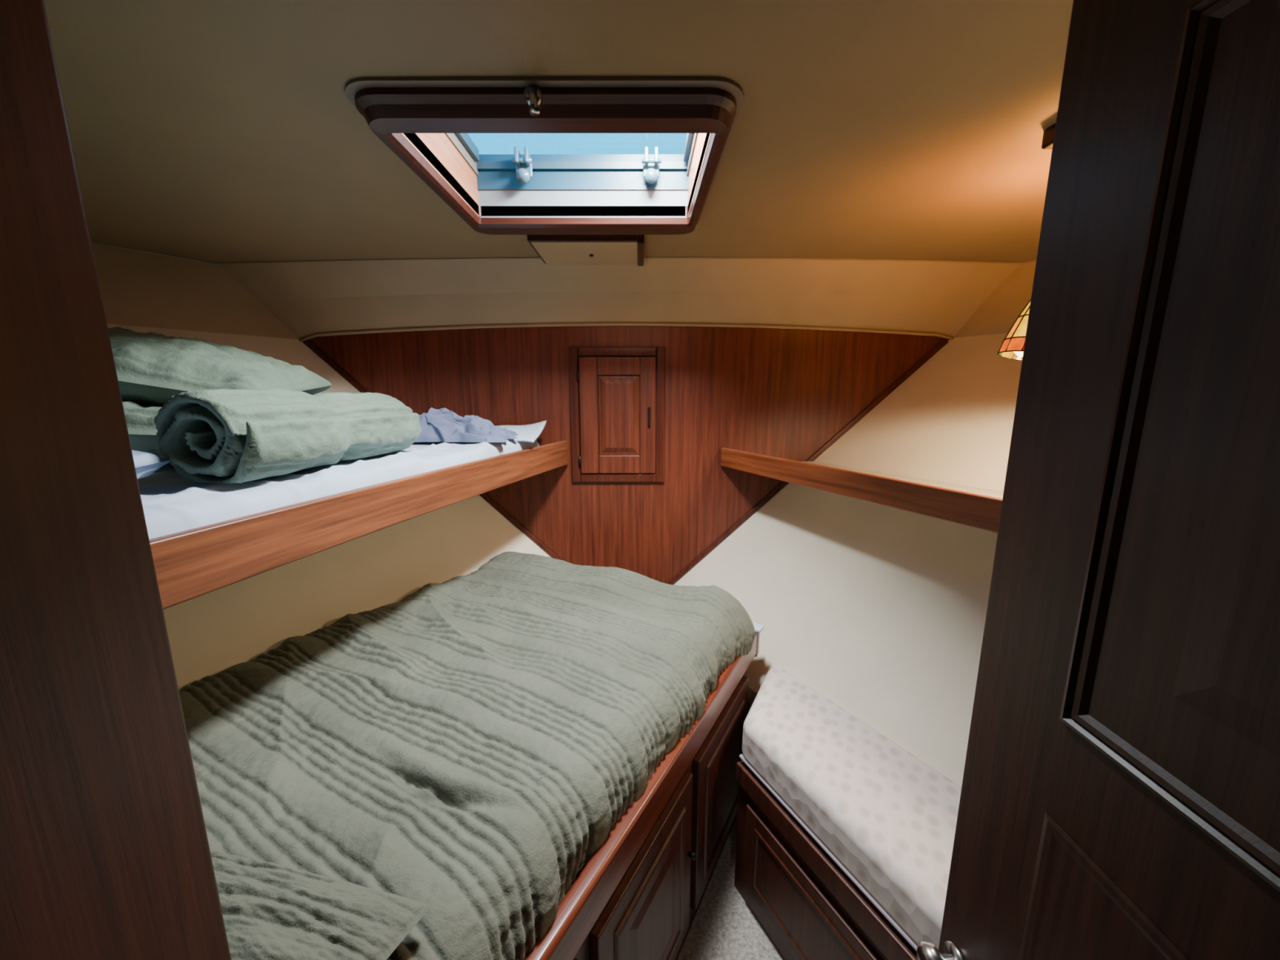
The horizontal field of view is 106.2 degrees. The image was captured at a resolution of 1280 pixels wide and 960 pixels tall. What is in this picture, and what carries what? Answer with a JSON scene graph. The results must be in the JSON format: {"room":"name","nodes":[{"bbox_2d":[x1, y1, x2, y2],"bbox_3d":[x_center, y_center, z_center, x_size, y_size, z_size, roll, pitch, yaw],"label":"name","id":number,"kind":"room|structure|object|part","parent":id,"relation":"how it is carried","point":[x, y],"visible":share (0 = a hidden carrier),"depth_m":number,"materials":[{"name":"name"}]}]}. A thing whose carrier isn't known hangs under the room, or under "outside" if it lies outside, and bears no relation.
{"room":"ship interior","nodes":[
{"label":"ship interior","id":0,"kind":"room"},
{"bbox_2d":[0,0,231,959],"bbox_3d":[-0.390,0.555,-0.353,0.040,1.938,1.601,0,11,0],"label":"wall","id":1,"kind":"structure","parent":0,"point":[105,853],"depth_m":0.31,"materials":[{"name":"brown wood"}]},
{"bbox_2d":[91,241,1036,264],"bbox_3d":[-0.081,-0.618,0.804,5.338,0.064,2.055,0,11,0],"label":"trim","id":2,"kind":"structure","parent":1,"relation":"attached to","point":[93,242],"depth_m":1.80,"materials":[{"name":"plastic"}]},
{"bbox_2d":[106,324,552,690],"bbox_3d":[-1.407,0.425,1.087,1.131,1.665,3.178,6,12,29],"label":"wall","id":3,"kind":"structure","parent":0,"point":[210,633],"depth_m":1.55,"materials":[{"name":"paint"}]},
{"bbox_2d":[137,420,568,609],"bbox_3d":[-1.021,0.060,0.890,1.142,0.198,2.823,6,12,29],"label":"bunk","id":4,"kind":"object","parent":3,"relation":"attached to","point":[205,538],"visible":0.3,"depth_m":0.96,"materials":[{"name":"brown wood"}]},
{"bbox_2d":[122,401,162,454],"bbox_3d":[-1.200,-0.144,1.214,0.560,0.176,0.440,-1,11,-4],"label":"pillow","id":5,"kind":"object","parent":4,"relation":"on","point":[141,426],"visible":0.05,"depth_m":1.02,"materials":[{"name":"green fabric"}]},
{"bbox_2d":[107,326,332,406],"bbox_3d":[-1.190,-0.271,1.211,0.598,0.230,0.418,-3,11,-14],"label":"pillow","id":6,"kind":"object","parent":5,"relation":"on","point":[152,368],"visible":0.42,"depth_m":1.09,"materials":[{"name":"green fabric"}]},
{"bbox_2d":[131,449,169,479],"bbox_3d":[-0.965,-0.009,0.690,0.340,0.104,0.280,-4,11,-20],"label":"pillow","id":7,"kind":"object","parent":4,"relation":"on","point":[145,463],"visible":0.11,"depth_m":0.82,"materials":[{"name":"fabric"}]},
{"bbox_2d":[154,387,421,483],"bbox_3d":[-0.768,-0.132,1.155,0.226,0.176,0.609,1,11,5],"label":"quilt","id":8,"kind":"object","parent":4,"relation":"on","point":[210,436],"visible":1,"depth_m":0.93,"materials":[{"name":"green fabric"}]},
{"bbox_2d":[413,407,518,442],"bbox_3d":[-0.660,-0.203,1.714,0.445,0.116,0.248,0,11,0],"label":"shirt","id":9,"kind":"object","parent":4,"relation":"on","point":[442,424],"visible":0.85,"depth_m":1.63,"materials":[{"name":"fabric"}]},
{"bbox_2d":[44,0,1073,262],"bbox_3d":[-0.081,-0.521,0.248,5.331,0.068,3.180,0,11,0],"label":"ceiling","id":10,"kind":"structure","parent":0,"point":[209,131],"depth_m":0.86,"materials":[{"name":"paint"}]},
{"bbox_2d":[344,75,743,235],"bbox_3d":[-0.161,-0.751,1.095,0.678,0.198,0.700,0,11,0],"label":"hatch","id":11,"kind":"object","parent":10,"relation":"attached to","point":[426,122],"visible":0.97,"depth_m":0.99,"materials":[{"name":"brown wood"}]},
{"bbox_3d":[-0.449,-0.813,1.075,0.016,0.052,0.497,0,11,0],"label":"liner frame","id":12,"kind":"part","parent":11,"relation":"part of","materials":[{"name":"white plastic"}]},
{"bbox_3d":[-0.437,-0.823,1.060,0.016,0.027,0.451,0,11,0],"label":"lid frame","id":13,"kind":"part","parent":11,"relation":"part of","materials":[{"name":"metal"}]},
{"bbox_3d":[-0.323,-0.851,1.267,0.010,0.037,0.034,0,11,0],"label":"hinge arm","id":14,"kind":"part","parent":11,"relation":"part of","materials":[{"name":"plastic"}]},
{"bbox_3d":[-0.310,-0.808,1.279,0.034,0.039,0.031,0,11,0],"label":"hinge knob","id":15,"kind":"part","parent":11,"relation":"part of","materials":[{"name":"plastic"}]},
{"bbox_3d":[-0.310,-0.831,1.286,0.044,0.040,0.008,0,11,0],"label":"hinge plate","id":16,"kind":"part","parent":11,"relation":"part of","materials":[{"name":"plastic"}]},
{"bbox_3d":[-0.297,-0.851,1.267,0.010,0.037,0.034,0,11,0],"label":"hinge arm","id":17,"kind":"part","parent":11,"relation":"part of","materials":[{"name":"plastic"}]},
{"bbox_3d":[-0.172,-0.613,0.778,0.016,0.042,0.027,-4,11,-22],"label":"latch handle","id":18,"kind":"part","parent":11,"relation":"part of","materials":[{"name":"metal"}]},
{"bbox_3d":[-0.157,-0.873,1.311,0.577,0.021,0.016,0,11,0],"label":"lid frame","id":19,"kind":"part","parent":11,"relation":"part of","materials":[{"name":"white plastic"}]},
{"bbox_3d":[-0.157,-0.852,1.310,0.577,0.018,0.026,0,11,0],"label":"lid frame","id":20,"kind":"part","parent":11,"relation":"part of","materials":[{"name":"metal"}]},
{"bbox_3d":[0.017,-0.851,1.267,0.010,0.037,0.034,0,11,0],"label":"hinge arm","id":21,"kind":"part","parent":11,"relation":"part of","materials":[{"name":"plastic"}]},
{"bbox_3d":[0.030,-0.831,1.286,0.044,0.040,0.008,0,11,0],"label":"hinge plate","id":22,"kind":"part","parent":11,"relation":"part of","materials":[{"name":"plastic"}]},
{"bbox_3d":[0.030,-0.808,1.279,0.034,0.039,0.031,0,11,0],"label":"hinge knob","id":23,"kind":"part","parent":11,"relation":"part of","materials":[{"name":"plastic"}]},
{"bbox_3d":[0.043,-0.851,1.267,0.010,0.037,0.034,0,11,0],"label":"hinge arm","id":24,"kind":"part","parent":11,"relation":"part of","materials":[{"name":"plastic"}]},
{"bbox_3d":[0.124,-0.823,1.060,0.016,0.027,0.451,0,11,0],"label":"lid frame","id":25,"kind":"part","parent":11,"relation":"part of","materials":[{"name":"metal"}]},
{"bbox_3d":[0.136,-0.813,1.075,0.016,0.052,0.497,0,11,0],"label":"liner frame","id":26,"kind":"part","parent":11,"relation":"part of","materials":[{"name":"white plastic"}]},
{"bbox_2d":[527,235,644,266],"bbox_3d":[-0.174,-0.799,1.680,0.376,0.032,0.293,0,11,0],"label":"box","id":27,"kind":"object","parent":10,"relation":"attached to","point":[551,249],"depth_m":1.62,"materials":[{"name":"beige wood"}]},
{"bbox_2d":[997,298,1031,360],"bbox_3d":[0.959,-0.491,1.129,0.153,0.422,0.154,0,11,0],"label":"glass lamp","id":28,"kind":"object","parent":10,"relation":"hanging from","point":[1012,346],"visible":0.2,"depth_m":1.16,"materials":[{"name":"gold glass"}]},
{"bbox_3d":[0.934,-0.337,1.158,0.056,0.092,0.040,0,11,0],"label":"bulb","id":29,"kind":"part","parent":28,"relation":"part of","materials":[{"name":"white glass"}]},
{"bbox_2d":[303,325,949,583],"bbox_3d":[-0.056,0.148,2.179,3.054,1.808,0.030,0,11,0],"label":"wall","id":30,"kind":"structure","parent":0,"point":[780,393],"depth_m":2.07,"materials":[{"name":"brown wood"}]},
{"bbox_2d":[302,342,560,559],"bbox_3d":[-0.766,0.008,2.133,1.310,1.200,0.010,0,11,0],"label":"trim","id":31,"kind":"structure","parent":30,"relation":"attached to","point":[309,344],"depth_m":2.14,"materials":[{"name":"brown wood"}]},
{"bbox_2d":[91,243,1035,339],"bbox_3d":[-0.081,-0.523,0.908,5.331,0.288,2.218,0,11,0],"label":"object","id":32,"kind":"structure","parent":30,"relation":"attached to","point":[297,300],"depth_m":1.89,"materials":[{"name":"paint"}]},
{"bbox_2d":[568,346,665,482],"bbox_3d":[-0.096,-0.273,2.064,0.408,0.579,0.039,0,11,0],"label":"upper cabinet","id":33,"kind":"object","parent":30,"relation":"attached to","point":[616,410],"visible":1,"depth_m":2.06,"materials":[{"name":"brown wood"}]},
{"bbox_3d":[-0.281,-0.275,2.076,0.038,0.579,0.015,0,11,0],"label":"casing","id":34,"kind":"part","parent":33,"relation":"part of","materials":[{"name":"brown wood"}]},
{"bbox_3d":[-0.096,-0.541,2.027,0.332,0.038,0.015,0,11,0],"label":"casing","id":35,"kind":"part","parent":33,"relation":"part of","materials":[{"name":"brown wood"}]},
{"bbox_3d":[-0.096,-0.009,2.126,0.332,0.038,0.015,0,11,0],"label":"casing","id":36,"kind":"part","parent":33,"relation":"part of","materials":[{"name":"brown wood"}]},
{"bbox_3d":[-0.090,-0.276,2.066,0.172,0.334,0.014,0,11,0],"label":"raised panel","id":37,"kind":"part","parent":33,"relation":"part of","materials":[{"name":"brown wood"}]},
{"bbox_3d":[-0.090,-0.481,2.031,0.180,0.075,0.018,0,11,0],"label":"rail","id":38,"kind":"part","parent":33,"relation":"part of","materials":[{"name":"brown wood"}]},
{"bbox_3d":[-0.096,-0.275,2.078,0.316,0.489,0.010,0,11,0],"label":"door","id":39,"kind":"part","parent":33,"relation":"part of","materials":[{"name":"brown wood"}]},
{"bbox_3d":[-0.090,-0.069,2.108,0.180,0.080,0.018,0,11,0],"label":"rail","id":40,"kind":"part","parent":33,"relation":"part of","materials":[{"name":"brown wood"}]},
{"bbox_3d":[0.039,-0.273,2.054,0.010,0.080,0.018,0,11,0],"label":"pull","id":41,"kind":"part","parent":33,"relation":"part of","materials":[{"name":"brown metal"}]},
{"bbox_3d":[0.089,-0.275,2.076,0.038,0.579,0.015,0,11,0],"label":"casing","id":42,"kind":"part","parent":33,"relation":"part of","materials":[{"name":"brown wood"}]},
{"bbox_2d":[298,322,954,342],"bbox_3d":[-0.056,-0.618,2.013,2.744,0.079,0.014,0,11,0],"label":"trim","id":43,"kind":"structure","parent":30,"relation":"attached to","point":[571,324],"depth_m":2.00,"materials":[{"name":"plastic"}]},
{"bbox_2d":[668,342,948,584],"bbox_3d":[0.652,0.008,2.133,1.294,1.200,0.010,0,11,0],"label":"trim","id":44,"kind":"structure","parent":30,"relation":"attached to","point":[940,344],"depth_m":2.10,"materials":[{"name":"brown wood"}]},
{"bbox_2d":[676,816,784,959],"bbox_3d":[0.000,1.362,0.687,3.000,0.030,3.350,0,11,0],"label":"floor","id":45,"kind":"structure","parent":0,"point":[724,926],"depth_m":1.32,"materials":[{"name":"carpet"}]},
{"bbox_2d":[178,551,764,959],"bbox_3d":[-0.539,0.846,1.029,1.106,0.854,2.687,6,12,28],"label":"double berth","id":46,"kind":"object","parent":45,"relation":"on","point":[519,756],"visible":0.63,"depth_m":0.95,"materials":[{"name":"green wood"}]},
{"bbox_2d":[209,850,431,959],"bbox_3d":[-0.600,0.535,0.599,0.660,0.085,0.150,2,11,12],"label":"folded throw","id":47,"kind":"object","parent":46,"relation":"on","point":[275,904],"depth_m":0.59,"materials":[{"name":"green fabric"}]},
{"bbox_3d":[0.067,0.643,1.068,0.034,0.087,1.269,6,12,29],"label":"rail","id":48,"kind":"part","parent":46,"relation":"part of","materials":[{"name":"brown wood"}]},
{"bbox_3d":[0.021,0.968,1.038,0.018,0.455,0.410,6,12,29],"label":"locker door","id":49,"kind":"part","parent":46,"relation":"part of","materials":[{"name":"brown wood"}]},
{"bbox_3d":[0.032,0.969,1.031,0.006,0.355,0.310,6,12,29],"label":"locker door moulding","id":50,"kind":"part","parent":46,"relation":"part of","materials":[{"name":"brown wood"}]},
{"bbox_3d":[0.127,0.919,1.178,0.018,0.015,0.016,6,12,29],"label":"knob","id":51,"kind":"part","parent":46,"relation":"part of","materials":[{"name":"brown metal"}]},
{"bbox_3d":[0.244,0.895,1.428,0.018,0.455,0.420,6,12,29],"label":"locker door","id":52,"kind":"part","parent":46,"relation":"part of","materials":[{"name":"brown wood"}]},
{"bbox_3d":[0.255,0.896,1.422,0.006,0.355,0.320,6,12,29],"label":"locker door moulding","id":53,"kind":"part","parent":46,"relation":"part of","materials":[{"name":"brown wood"}]},
{"bbox_3d":[0.285,0.535,1.681,0.262,0.100,0.030,6,12,29],"label":"rail","id":54,"kind":"part","parent":46,"relation":"part of","materials":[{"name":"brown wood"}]},
{"bbox_2d":[734,666,961,959],"bbox_3d":[0.716,1.039,0.810,0.398,0.555,1.757,-6,12,-29],"label":"single berth","id":55,"kind":"object","parent":45,"relation":"on","point":[845,837],"visible":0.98,"depth_m":1.12,"materials":[{"name":"fabric"}]},
{"bbox_3d":[0.398,1.062,1.123,0.003,0.190,0.420,-5,12,-25],"label":"drawer moulding","id":56,"kind":"part","parent":55,"relation":"part of","materials":[{"name":"brown wood"}]},
{"bbox_3d":[0.406,1.061,1.127,0.014,0.260,0.500,-5,12,-25],"label":"drawer","id":57,"kind":"part","parent":55,"relation":"part of","materials":[{"name":"brown wood"}]},
{"bbox_3d":[0.580,0.936,0.735,0.012,0.060,1.404,-5,12,-25],"label":"rail","id":58,"kind":"part","parent":55,"relation":"part of","materials":[{"name":"brown wood"}]},
{"bbox_2d":[674,333,1022,786],"bbox_3d":[1.292,0.425,1.087,1.117,1.665,3.170,-6,12,-29],"label":"wall","id":59,"kind":"structure","parent":0,"point":[879,610],"depth_m":1.64,"materials":[{"name":"paint"}]},
{"bbox_2d":[720,448,1003,533],"bbox_3d":[1.094,0.108,0.988,0.526,0.081,2.704,-6,12,-29],"label":"shelf","id":60,"kind":"object","parent":59,"relation":"attached to","point":[970,506],"visible":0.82,"depth_m":1.43,"materials":[{"name":"brown wood"}]},
{"bbox_2d":[1041,122,1056,149],"bbox_3d":[0.801,-0.651,0.903,0.058,0.037,0.045,0,11,0],"label":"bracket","id":61,"kind":"object","parent":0,"point":[1048,134],"depth_m":0.91,"materials":[{"name":"brown wood"}]},
{"bbox_3d":[1.592,0.492,-0.045,2.124,1.950,0.030,0,11,0],"label":"wall","id":62,"kind":"structure","parent":0,"visible":0},
{"bbox_2d":[1018,811,1187,959],"bbox_3d":[0.489,0.837,0.420,0.001,0.800,0.477,0,11,0],"label":"door panel","id":63,"kind":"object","parent":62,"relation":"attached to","point":[1075,911],"depth_m":0.54,"materials":[{"name":"brown wood"}]},
{"bbox_2d":[938,0,1279,959],"bbox_3d":[0.508,0.431,0.353,0.036,1.882,0.736,0,11,0],"label":"leaf","id":64,"kind":"object","parent":62,"relation":"attached to","point":[1023,762],"visible":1,"depth_m":0.54,"materials":[{"name":"brown wood"}]},
{"bbox_2d":[916,941,955,959],"bbox_3d":[0.508,0.742,0.739,0.152,0.048,0.048,0,11,0],"label":"door handle","id":65,"kind":"object","parent":64,"relation":"attached to","point":[925,950],"depth_m":0.74,"materials":[{"name":"metal"}]},
{"bbox_2d":[943,940,964,959],"bbox_3d":[0.486,0.742,0.739,0.008,0.048,0.048,0,11,0],"label":"rose","id":66,"kind":"object","parent":64,"relation":"attached to","point":[950,947],"visible":0.89,"depth_m":0.74,"materials":[{"name":"metal"}]},
{"bbox_2d":[1059,0,1279,892],"bbox_3d":[0.485,-0.027,0.258,0.008,0.711,0.477,0,11,0],"label":"door panel","id":67,"kind":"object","parent":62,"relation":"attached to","point":[1173,676],"depth_m":0.42,"materials":[{"name":"brown wood"}]}
]}

